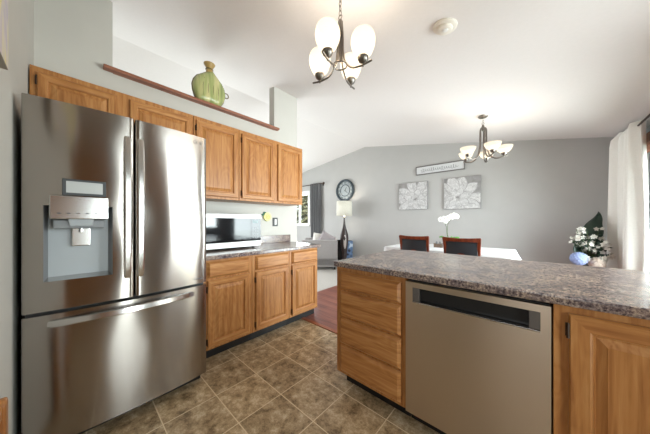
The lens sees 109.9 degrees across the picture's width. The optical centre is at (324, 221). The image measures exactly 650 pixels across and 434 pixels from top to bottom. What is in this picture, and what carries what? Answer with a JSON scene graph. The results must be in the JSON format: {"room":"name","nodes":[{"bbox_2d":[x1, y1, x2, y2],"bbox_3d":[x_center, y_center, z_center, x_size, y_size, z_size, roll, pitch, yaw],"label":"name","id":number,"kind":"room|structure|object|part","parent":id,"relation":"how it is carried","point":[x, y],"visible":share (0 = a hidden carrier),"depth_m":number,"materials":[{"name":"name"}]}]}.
{"room":"kitchen","nodes":[
{"label":"kitchen","id":0,"kind":"room"},
{"bbox_2d":[0,0,33,433],"bbox_3d":[-1.535,-0.341,1.047,1.680,3.101,0.120,0,0,42],"label":"wall","id":1,"kind":"structure","parent":0,"point":[14,81],"depth_m":1.09,"materials":[{"name":"paint"}]},
{"bbox_2d":[0,0,7,69],"bbox_3d":[-1.019,-0.931,0.679,0.522,0.717,0.030,0,0,42],"label":"print","id":2,"kind":"object","parent":1,"relation":"attached to","point":[3,3],"visible":1,"depth_m":0.82,"materials":[{"name":"beige"}]},
{"bbox_2d":[34,0,296,241],"bbox_3d":[-1.359,-0.352,2.577,0.120,3.123,2.620,0,0,42],"label":"wall","id":3,"kind":"structure","parent":0,"point":[73,38],"depth_m":1.94,"materials":[{"name":"paint"}]},
{"bbox_2d":[29,64,192,134],"bbox_3d":[-1.669,-0.831,1.897,0.333,0.342,0.945,0,0,42],"label":"upper cabinet","id":4,"kind":"object","parent":3,"relation":"attached to","point":[45,83],"visible":0.48,"depth_m":1.68,"materials":[{"name":"brown wood"}]},
{"bbox_3d":[-1.723,-0.825,1.605,0.020,0.279,0.382,0,0,42],"label":"door","id":5,"kind":"part","parent":4,"relation":"part of","materials":[{"name":"brown wood"}]},
{"bbox_3d":[-1.395,-0.825,1.966,0.020,0.279,0.442,0,0,42],"label":"door","id":6,"kind":"part","parent":4,"relation":"part of","materials":[{"name":"brown wood"}]},
{"bbox_2d":[103,64,279,130],"bbox_3d":[-1.313,-1.290,2.609,0.225,0.030,1.770,0,0,42],"label":"trim","id":7,"kind":"structure","parent":3,"relation":"attached to","point":[116,71],"depth_m":2.31,"materials":[{"name":"brown wood"}]},
{"bbox_2d":[191,61,228,105],"bbox_3d":[-1.292,-1.535,2.588,0.144,0.475,0.409,0,0,42],"label":"vase","id":8,"kind":"object","parent":7,"relation":"on","point":[206,86],"visible":0.92,"depth_m":2.52,"materials":[{"name":"green ceramic"}]},
{"bbox_2d":[193,115,238,201],"bbox_3d":[-1.197,-0.615,2.415,0.333,0.775,0.449,0,0,42],"label":"upper cabinet","id":9,"kind":"object","parent":3,"relation":"attached to","point":[222,141],"visible":0.62,"depth_m":2.32,"materials":[{"name":"brown wood"}]},
{"bbox_2d":[231,130,301,205],"bbox_3d":[-0.733,-0.615,2.925,0.333,0.775,0.921,0,0,42],"label":"upper cabinet","id":10,"kind":"object","parent":3,"relation":"attached to","point":[270,171],"visible":0.95,"depth_m":2.75,"materials":[{"name":"brown wood"}]},
{"bbox_3d":[-0.770,-0.608,2.651,0.020,0.712,0.418,0,0,42],"label":"door","id":11,"kind":"part","parent":10,"relation":"part of","materials":[{"name":"brown wood"}]},
{"bbox_3d":[-0.456,-0.608,2.996,0.020,0.712,0.396,0,0,42],"label":"door","id":12,"kind":"part","parent":10,"relation":"part of","materials":[{"name":"brown wood"}]},
{"bbox_2d":[262,212,270,220],"bbox_3d":[-0.790,-0.067,3.088,0.031,0.126,0.139,0,0,42],"label":"wall decoration","id":13,"kind":"object","parent":3,"relation":"attached to","point":[266,216],"visible":1,"depth_m":3.07,"materials":[{"name":"yellow"}]},
{"bbox_2d":[273,218,277,225],"bbox_3d":[-0.699,0.008,3.204,0.012,0.120,0.085,0,0,42],"label":"wall outlet","id":14,"kind":"object","parent":3,"relation":"attached to","point":[275,220],"visible":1,"depth_m":3.20,"materials":[{"name":"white plastic"}]},
{"bbox_2d":[261,235,289,243],"bbox_3d":[-1.024,0.245,2.840,0.019,0.101,1.500,0,0,42],"label":"backsplash","id":15,"kind":"structure","parent":3,"relation":"attached to","point":[273,238],"depth_m":3.18,"materials":[{"name":"stone"}]},
{"bbox_2d":[301,317,336,333],"bbox_3d":[0.681,1.206,1.980,3.660,0.007,0.055,0,0,42],"label":"trim","id":16,"kind":"structure","parent":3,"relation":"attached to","point":[303,318],"depth_m":2.63,"materials":[{"name":"brown wood"}]},
{"bbox_2d":[82,267,439,433],"bbox_3d":[-1.063,1.240,3.214,8.300,0.060,7.520,0,0,42],"label":"floor","id":17,"kind":"structure","parent":0,"point":[286,379],"depth_m":1.57,"materials":[{"name":"tile"}]},
{"bbox_2d":[0,397,7,433],"bbox_3d":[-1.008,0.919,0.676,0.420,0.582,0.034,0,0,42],"label":"step stool","id":18,"kind":"object","parent":17,"relation":"on","point":[3,401],"visible":1,"depth_m":0.80,"materials":[{"name":"brown wood"}]},
{"bbox_2d":[21,93,205,433],"bbox_3d":[-1.450,0.295,1.656,0.906,1.830,0.843,0,0,42],"label":"refrigerator","id":19,"kind":"object","parent":17,"relation":"on","point":[113,206],"visible":1,"depth_m":1.29,"materials":[{"name":"grey metal"}]},
{"bbox_3d":[-1.339,-0.084,1.266,0.116,1.073,0.416,0,0,42],"label":"door","id":20,"kind":"part","parent":19,"relation":"part of","materials":[{"name":"silver metal"}]},
{"bbox_3d":[-1.328,-0.069,1.238,0.101,0.127,0.214,0,0,42],"label":"control panel","id":21,"kind":"part","parent":19,"relation":"part of","materials":[{"name":"silver metal"}]},
{"bbox_2d":[53,220,104,228],"bbox_3d":[-1.338,0.015,1.247,0.078,0.046,0.191,0,0,42],"label":"water dispenser","id":22,"kind":"object","parent":19,"relation":"attached to","point":[57,224],"depth_m":1.21,"materials":[{"name":"grey plastic"}]},
{"bbox_3d":[-1.299,-0.179,1.235,0.017,0.086,0.164,0,0,42],"label":"display frame","id":23,"kind":"part","parent":19,"relation":"part of","materials":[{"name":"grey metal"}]},
{"bbox_3d":[-1.195,0.802,1.423,0.116,0.660,0.843,0,0,42],"label":"freezer drawer","id":24,"kind":"part","parent":19,"relation":"part of","materials":[{"name":"silver metal"}]},
{"bbox_3d":[-1.152,0.518,1.377,0.090,0.040,0.672,0,0,42],"label":"handle","id":25,"kind":"part","parent":19,"relation":"part of","materials":[{"name":"silver metal"}]},
{"bbox_3d":[-1.166,-0.084,1.348,0.060,0.844,0.033,0,0,42],"label":"handle","id":26,"kind":"part","parent":19,"relation":"part of","materials":[{"name":"silver metal"}]},
{"bbox_3d":[-1.125,-0.084,1.393,0.060,0.844,0.033,0,0,42],"label":"handle","id":27,"kind":"part","parent":19,"relation":"part of","materials":[{"name":"silver metal"}]},
{"bbox_3d":[-1.053,-0.084,1.580,0.116,1.073,0.420,0,0,42],"label":"door","id":28,"kind":"part","parent":19,"relation":"part of","materials":[{"name":"silver metal"}]},
{"bbox_2d":[203,255,251,357],"bbox_3d":[-1.122,0.773,2.274,0.634,0.874,0.528,0,0,42],"label":"base cabinet","id":29,"kind":"object","parent":17,"relation":"on","point":[228,283],"visible":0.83,"depth_m":2.08,"materials":[{"name":"brown wood"}]},
{"bbox_3d":[-0.873,0.422,2.096,0.026,0.141,0.393,0,0,42],"label":"drawer","id":30,"kind":"part","parent":29,"relation":"part of","materials":[{"name":"brown wood"}]},
{"bbox_3d":[-0.875,0.801,2.098,0.020,0.582,0.393,0,0,42],"label":"door","id":31,"kind":"part","parent":29,"relation":"part of","materials":[{"name":"brown wood"}]},
{"bbox_2d":[206,235,319,260],"bbox_3d":[-0.793,0.265,2.630,0.644,0.139,1.500,0,0,42],"label":"countertop","id":32,"kind":"structure","parent":29,"relation":"on","point":[273,243],"depth_m":2.52,"materials":[{"name":"stone"}]},
{"bbox_2d":[206,214,260,249],"bbox_3d":[-1.083,0.110,2.512,0.325,0.372,0.655,0,0,42],"label":"microwave","id":33,"kind":"object","parent":32,"relation":"on","point":[222,230],"visible":0.73,"depth_m":2.40,"materials":[{"name":"grey metal"}]},
{"bbox_3d":[-1.014,0.092,2.365,0.016,0.252,0.530,0,0,42],"label":"door","id":34,"kind":"part","parent":33,"relation":"part of","materials":[{"name":"black glass"}]},
{"bbox_3d":[-0.792,0.092,2.607,0.017,0.252,0.122,0,0,42],"label":"control panel","id":35,"kind":"part","parent":33,"relation":"part of","materials":[{"name":"white plastic"}]},
{"bbox_2d":[249,251,288,339],"bbox_3d":[-0.785,0.773,2.644,0.634,0.874,0.466,0,0,42],"label":"base cabinet","id":36,"kind":"object","parent":17,"relation":"on","point":[270,271],"visible":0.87,"depth_m":2.41,"materials":[{"name":"brown wood"}]},
{"bbox_3d":[-0.555,0.422,2.446,0.026,0.141,0.415,0,0,42],"label":"drawer","id":37,"kind":"part","parent":36,"relation":"part of","materials":[{"name":"brown wood"}]},
{"bbox_3d":[-0.557,0.801,2.448,0.020,0.582,0.415,0,0,42],"label":"door","id":38,"kind":"part","parent":36,"relation":"part of","materials":[{"name":"brown wood"}]},
{"bbox_2d":[286,248,316,324],"bbox_3d":[-0.470,0.773,2.990,0.634,0.874,0.461,0,0,42],"label":"base cabinet","id":39,"kind":"object","parent":17,"relation":"on","point":[302,262],"visible":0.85,"depth_m":2.76,"materials":[{"name":"brown wood"}]},
{"bbox_3d":[-0.241,0.422,2.790,0.026,0.141,0.410,0,0,42],"label":"drawer","id":40,"kind":"part","parent":39,"relation":"part of","materials":[{"name":"brown wood"}]},
{"bbox_3d":[-0.243,0.801,2.792,0.020,0.582,0.410,0,0,42],"label":"door","id":41,"kind":"part","parent":39,"relation":"part of","materials":[{"name":"brown wood"}]},
{"bbox_2d":[302,238,337,269],"bbox_3d":[-0.130,0.833,6.160,0.890,0.755,0.960,0,0,0],"label":"armchair","id":42,"kind":"object","parent":17,"relation":"on","point":[327,253],"visible":0.53,"depth_m":5.68,"materials":[{"name":"grey fabric"}]},
{"bbox_2d":[313,233,320,239],"bbox_3d":[-0.140,0.510,6.120,0.429,0.429,0.120,0,0,0],"label":"cushion","id":43,"kind":"object","parent":42,"relation":"on","point":[316,236],"visible":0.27,"depth_m":6.07,"materials":[{"name":"white fabric"}]},
{"bbox_2d":[318,230,335,239],"bbox_3d":[0.030,0.485,5.935,0.505,0.505,0.140,0,0,0],"label":"cushion","id":44,"kind":"object","parent":42,"relation":"on","point":[324,236],"visible":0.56,"depth_m":5.88,"materials":[{"name":"grey fabric"}]},
{"bbox_2d":[337,239,341,259],"bbox_3d":[0.432,0.865,6.480,0.170,0.690,0.180,0,0,0],"label":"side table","id":45,"kind":"object","parent":17,"relation":"on","point":[338,240],"visible":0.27,"depth_m":6.40,"materials":[{"name":"black wood"}]},
{"bbox_2d":[336,201,351,259],"bbox_3d":[0.525,0.333,6.200,0.434,1.755,0.434,0,0,42],"label":"floor lamp","id":46,"kind":"object","parent":17,"relation":"on","point":[344,208],"visible":0.83,"depth_m":6.13,"materials":[{"name":"white fabric"}]},
{"bbox_3d":[0.525,-0.350,6.200,0.434,0.390,0.434,0,0,42],"label":"lamp shade","id":47,"kind":"part","parent":46,"relation":"part of","materials":[{"name":"fabric"}]},
{"bbox_2d":[347,240,352,258],"bbox_3d":[0.682,0.872,6.360,0.170,0.677,0.170,0,0,0],"label":"storage bin","id":48,"kind":"object","parent":17,"relation":"on","point":[350,242],"visible":0.55,"depth_m":6.28,"materials":[{"name":"blue"}]},
{"bbox_2d":[337,267,411,416],"bbox_3d":[0.479,0.773,1.754,0.534,0.874,0.621,0,0,42],"label":"base cabinet","id":49,"kind":"object","parent":17,"relation":"on","point":[371,307],"visible":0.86,"depth_m":1.49,"materials":[{"name":"brown wood"}]},
{"bbox_3d":[0.284,1.004,1.530,0.464,0.188,0.026,0,0,42],"label":"drawer","id":50,"kind":"part","parent":49,"relation":"part of","materials":[{"name":"brown wood"}]},
{"bbox_3d":[0.284,0.802,1.530,0.464,0.184,0.026,0,0,42],"label":"drawer","id":51,"kind":"part","parent":49,"relation":"part of","materials":[{"name":"brown wood"}]},
{"bbox_3d":[0.284,0.603,1.530,0.464,0.183,0.026,0,0,42],"label":"drawer","id":52,"kind":"part","parent":49,"relation":"part of","materials":[{"name":"brown wood"}]},
{"bbox_3d":[0.284,0.432,1.530,0.464,0.128,0.026,0,0,42],"label":"drawer","id":53,"kind":"part","parent":49,"relation":"part of","materials":[{"name":"brown wood"}]},
{"bbox_2d":[334,249,649,319],"bbox_3d":[1.215,0.315,1.349,2.176,0.038,1.030,0,0,42],"label":"countertop","id":54,"kind":"structure","parent":49,"relation":"on","point":[624,292],"depth_m":1.20,"materials":[{"name":"stone"}]},
{"bbox_2d":[399,235,428,251],"bbox_3d":[1.456,0.707,3.516,0.437,1.005,0.531,0,0,42],"label":"dining chair","id":55,"kind":"object","parent":17,"relation":"on","point":[416,243],"visible":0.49,"depth_m":3.31,"materials":[{"name":"brown wood"}]},
{"bbox_3d":[1.293,0.233,3.338,0.426,0.057,0.049,0,0,42],"label":"rail","id":56,"kind":"part","parent":55,"relation":"part of","materials":[{"name":"brown wood"}]},
{"bbox_3d":[1.457,0.713,3.237,0.059,0.995,0.092,0,0,42],"label":"leg","id":57,"kind":"part","parent":55,"relation":"part of","materials":[{"name":"brown wood"}]},
{"bbox_2d":[442,237,481,255],"bbox_3d":[1.907,0.707,3.106,0.437,1.005,0.531,0,0,42],"label":"dining chair","id":58,"kind":"object","parent":17,"relation":"on","point":[461,246],"visible":0.46,"depth_m":2.90,"materials":[{"name":"black leather"}]},
{"bbox_3d":[1.628,0.713,3.081,0.059,0.995,0.092,0,0,42],"label":"leg","id":59,"kind":"part","parent":58,"relation":"part of","materials":[{"name":"brown wood"}]},
{"bbox_3d":[1.744,0.233,2.927,0.426,0.057,0.049,0,0,42],"label":"rail","id":60,"kind":"part","parent":58,"relation":"part of","materials":[{"name":"brown wood"}]},
{"bbox_3d":[1.908,0.713,2.826,0.059,0.995,0.092,0,0,42],"label":"leg","id":61,"kind":"part","parent":58,"relation":"part of","materials":[{"name":"brown wood"}]},
{"bbox_2d":[406,279,550,433],"bbox_3d":[0.896,0.779,1.353,0.609,0.862,0.592,0,0,42],"label":"dishwasher","id":62,"kind":"object","parent":17,"relation":"on","point":[478,362],"visible":0.99,"depth_m":1.11,"materials":[{"name":"grey metal"}]},
{"bbox_3d":[0.525,0.419,1.310,0.036,0.075,0.020,0,0,42],"label":"handle","id":63,"kind":"part","parent":62,"relation":"part of","materials":[{"name":"grey plastic"}]},
{"bbox_3d":[0.770,1.165,1.215,0.609,0.090,0.030,0,0,42],"label":"kick plate","id":64,"kind":"part","parent":62,"relation":"part of","materials":[{"name":"black plastic"}]},
{"bbox_3d":[0.894,0.419,0.973,0.036,0.075,0.020,0,0,42],"label":"handle","id":65,"kind":"part","parent":62,"relation":"part of","materials":[{"name":"grey plastic"}]},
{"bbox_2d":[569,212,615,266],"bbox_3d":[3.680,0.530,3.171,0.607,1.360,0.365,0,0,-10],"label":"flower arrangement","id":66,"kind":"object","parent":17,"relation":"on","point":[588,244],"visible":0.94,"depth_m":3.13,"materials":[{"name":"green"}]},
{"bbox_2d":[549,303,649,433],"bbox_3d":[1.513,0.773,0.816,1.012,0.874,0.616,0,0,42],"label":"base cabinet","id":67,"kind":"object","parent":17,"relation":"on","point":[600,361],"visible":0.69,"depth_m":0.85,"materials":[{"name":"brown wood"}]},
{"bbox_3d":[1.959,0.821,3.680,1.660,0.778,0.960,0,0,42],"label":"dining table","id":68,"kind":"object","parent":17,"relation":"on","visible":0},
{"bbox_2d":[384,244,521,259],"bbox_3d":[1.959,0.593,3.680,1.973,0.335,1.104,0,0,42],"label":"tablecloth","id":69,"kind":"object","parent":68,"relation":"on","point":[485,252],"visible":0.24,"depth_m":3.28,"materials":[{"name":"white fabric"}]},
{"bbox_2d":[434,241,442,247],"bbox_3d":[1.851,0.375,3.725,0.120,0.100,0.080,0,0,42],"label":"condiment caddy","id":70,"kind":"object","parent":69,"relation":"on","point":[440,245],"visible":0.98,"depth_m":3.69,"materials":[{"name":"brown wood"}]},
{"bbox_2d":[438,213,458,237],"bbox_3d":[1.972,0.138,3.640,0.293,0.573,0.241,0,0,42],"label":"potted orchid","id":71,"kind":"object","parent":69,"relation":"on","point":[450,216],"visible":0.73,"depth_m":3.62,"materials":[{"name":"white plant"}]},
{"bbox_2d":[109,0,649,172],"bbox_3d":[-1.070,-1.658,3.220,8.280,0.959,7.520,0,0,42],"label":"ceiling","id":72,"kind":"structure","parent":0,"point":[538,69],"depth_m":2.29,"materials":[{"name":"paint"}]},
{"bbox_2d":[313,0,371,88],"bbox_3d":[0.100,-1.268,1.500,0.380,0.616,0.380,0,0,-13],"label":"chandelier","id":73,"kind":"object","parent":72,"relation":"hanging from","point":[327,52],"visible":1,"depth_m":1.48,"materials":[{"name":"silver metal"}]},
{"bbox_3d":[0.004,-1.137,1.560,0.212,0.346,0.012,0,0,32],"label":"arm","id":74,"kind":"part","parent":73,"relation":"part of","materials":[{"name":"silver metal"}]},
{"bbox_3d":[0.040,-1.137,1.404,0.012,0.346,0.212,0,0,32],"label":"arm","id":75,"kind":"part","parent":73,"relation":"part of","materials":[{"name":"silver metal"}]},
{"bbox_3d":[0.100,-1.170,1.500,0.012,0.240,0.011,0,0,42],"label":"stem","id":76,"kind":"part","parent":73,"relation":"part of","materials":[{"name":"silver metal"}]},
{"bbox_3d":[0.160,-1.137,1.595,0.012,0.346,0.212,0,0,32],"label":"arm","id":77,"kind":"part","parent":73,"relation":"part of","materials":[{"name":"silver metal"}]},
{"bbox_3d":[0.196,-1.137,1.440,0.212,0.346,0.012,0,0,32],"label":"arm","id":78,"kind":"part","parent":73,"relation":"part of","materials":[{"name":"silver metal"}]},
{"bbox_2d":[433,17,457,35],"bbox_3d":[0.913,-1.470,1.736,0.167,0.064,0.166,0,0,-42],"label":"smoke detector","id":79,"kind":"object","parent":72,"relation":"attached to","point":[444,26],"visible":1,"depth_m":1.71,"materials":[{"name":"beige plastic"}]},
{"bbox_2d":[463,114,507,162],"bbox_3d":[2.253,-1.180,3.240,0.653,0.627,0.637,0,0,42],"label":"chandelier","id":80,"kind":"object","parent":72,"relation":"hanging from","point":[483,128],"visible":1,"depth_m":3.20,"materials":[{"name":"silver metal"}]},
{"bbox_3d":[2.172,-1.100,3.356,0.021,0.468,0.274,0,0,-27],"label":"arm","id":81,"kind":"part","parent":80,"relation":"part of","materials":[{"name":"silver metal"}]},
{"bbox_3d":[2.096,-1.100,3.206,0.274,0.468,0.021,0,0,-9],"label":"arm","id":82,"kind":"part","parent":80,"relation":"part of","materials":[{"name":"silver metal"}]},
{"bbox_3d":[2.338,-1.100,3.329,0.274,0.468,0.021,0,0,-45],"label":"arm","id":83,"kind":"part","parent":80,"relation":"part of","materials":[{"name":"silver metal"}]},
{"bbox_3d":[2.215,-1.100,3.087,0.021,0.468,0.274,0,0,9],"label":"arm","id":84,"kind":"part","parent":80,"relation":"part of","materials":[{"name":"silver metal"}]},
{"bbox_3d":[2.365,-1.100,3.163,0.274,0.468,0.021,0,0,27],"label":"arm","id":85,"kind":"part","parent":80,"relation":"part of","materials":[{"name":"silver metal"}]},
{"bbox_2d":[297,137,613,267],"bbox_3d":[1.421,-0.404,5.956,8.080,3.227,0.120,0,0,42],"label":"wall","id":86,"kind":"structure","parent":0,"point":[535,197],"depth_m":4.33,"materials":[{"name":"grey paint"}]},
{"bbox_2d":[297,191,309,225],"bbox_3d":[-0.907,-0.438,8.033,1.160,1.185,0.145,0,0,42],"label":"window","id":87,"kind":"structure","parent":86,"relation":"in","point":[304,192],"depth_m":7.73,"materials":[{"name":"white paint"}]},
{"bbox_3d":[-0.931,-0.455,8.006,1.160,1.150,0.018,0,0,42],"label":"casing","id":88,"kind":"part","parent":87,"relation":"part of","materials":[{"name":"white paint"}]},
{"bbox_2d":[336,179,353,200],"bbox_3d":[0.574,-0.895,6.600,0.650,0.650,0.066,0,0,42],"label":"wall clock","id":89,"kind":"object","parent":86,"relation":"attached to","point":[345,188],"visible":0.99,"depth_m":6.60,"materials":[{"name":"grey metal"}]},
{"bbox_2d":[399,181,427,209],"bbox_3d":[2.033,-0.585,5.280,0.662,0.626,0.052,0,0,42],"label":"painting","id":90,"kind":"object","parent":86,"relation":"attached to","point":[412,196],"visible":1,"depth_m":5.25,"materials":[{"name":"grey paint"}]},
{"bbox_2d":[416,160,464,175],"bbox_3d":[2.453,-1.147,4.912,0.981,0.190,0.033,0,0,42],"label":"wall sign","id":91,"kind":"object","parent":86,"relation":"attached to","point":[454,165],"visible":0.98,"depth_m":4.87,"materials":[{"name":"grey"}]},
{"bbox_2d":[444,175,480,209],"bbox_3d":[2.766,-0.575,4.613,0.652,0.646,0.052,0,0,42],"label":"painting","id":92,"kind":"object","parent":86,"relation":"attached to","point":[459,192],"visible":1,"depth_m":4.58,"materials":[{"name":"grey paint"}]},
{"bbox_3d":[-0.766,-1.179,7.783,2.085,0.097,0.123,0,0,42],"label":"curtain rod","id":93,"kind":"object","parent":86,"relation":"attached to","visible":0},
{"bbox_2d":[310,183,320,237],"bbox_3d":[-0.310,-0.020,7.337,0.473,2.400,0.086,0,0,42],"label":"curtain","id":94,"kind":"object","parent":93,"relation":"hanging from","point":[315,190],"visible":0.6,"depth_m":7.29,"materials":[{"name":"grey fabric"}]},
{"bbox_2d":[647,127,649,209],"bbox_3d":[1.961,0.007,0.459,0.120,2.407,7.520,0,0,42],"label":"wall","id":95,"kind":"structure","parent":0,"point":[647,127],"depth_m":2.88,"materials":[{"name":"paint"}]},
{"bbox_2d":[637,114,649,125],"bbox_3d":[3.274,-1.122,2.119,0.171,0.084,2.641,0,0,42],"label":"curtain rod","id":96,"kind":"object","parent":95,"relation":"attached to","point":[648,116],"visible":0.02,"depth_m":2.56,"materials":[{"name":"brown metal"}]},
{"bbox_2d":[607,119,649,270],"bbox_3d":[3.895,0.001,2.955,0.184,2.388,0.726,0,0,36],"label":"curtain","id":97,"kind":"object","parent":96,"relation":"hanging from","point":[628,212],"visible":0.66,"depth_m":2.77,"materials":[{"name":"white fabric"}]},
{"bbox_2d":[646,126,649,152],"bbox_3d":[3.335,-0.983,2.116,0.070,0.265,2.380,0,0,42],"label":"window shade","id":98,"kind":"object","parent":95,"relation":"attached to","point":[648,128],"visible":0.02,"depth_m":2.71,"materials":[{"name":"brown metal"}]},
{"bbox_2d":[649,154,649,256],"bbox_3d":[3.381,0.180,2.033,0.100,2.060,2.160,0,0,42],"label":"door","id":99,"kind":"structure","parent":95,"relation":"in","point":[649,154],"depth_m":2.85,"materials":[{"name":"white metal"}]},
{"label":"outside","id":100,"kind":"structure","parent":0,"visible":0},
{"bbox_3d":[3.367,1.560,3.696,60.000,0.100,70.000,0,0,42],"label":"ground","id":101,"kind":"structure","parent":100,"visible":0},
{"bbox_2d":[297,195,307,222],"bbox_3d":[-0.903,-0.936,13.289,3.611,4.900,3.353,0,0,42],"label":"evergreen tree","id":102,"kind":"object","parent":101,"relation":"on","point":[304,207],"visible":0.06,"depth_m":12.78,"materials":[{"name":"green plant"}]}
]}

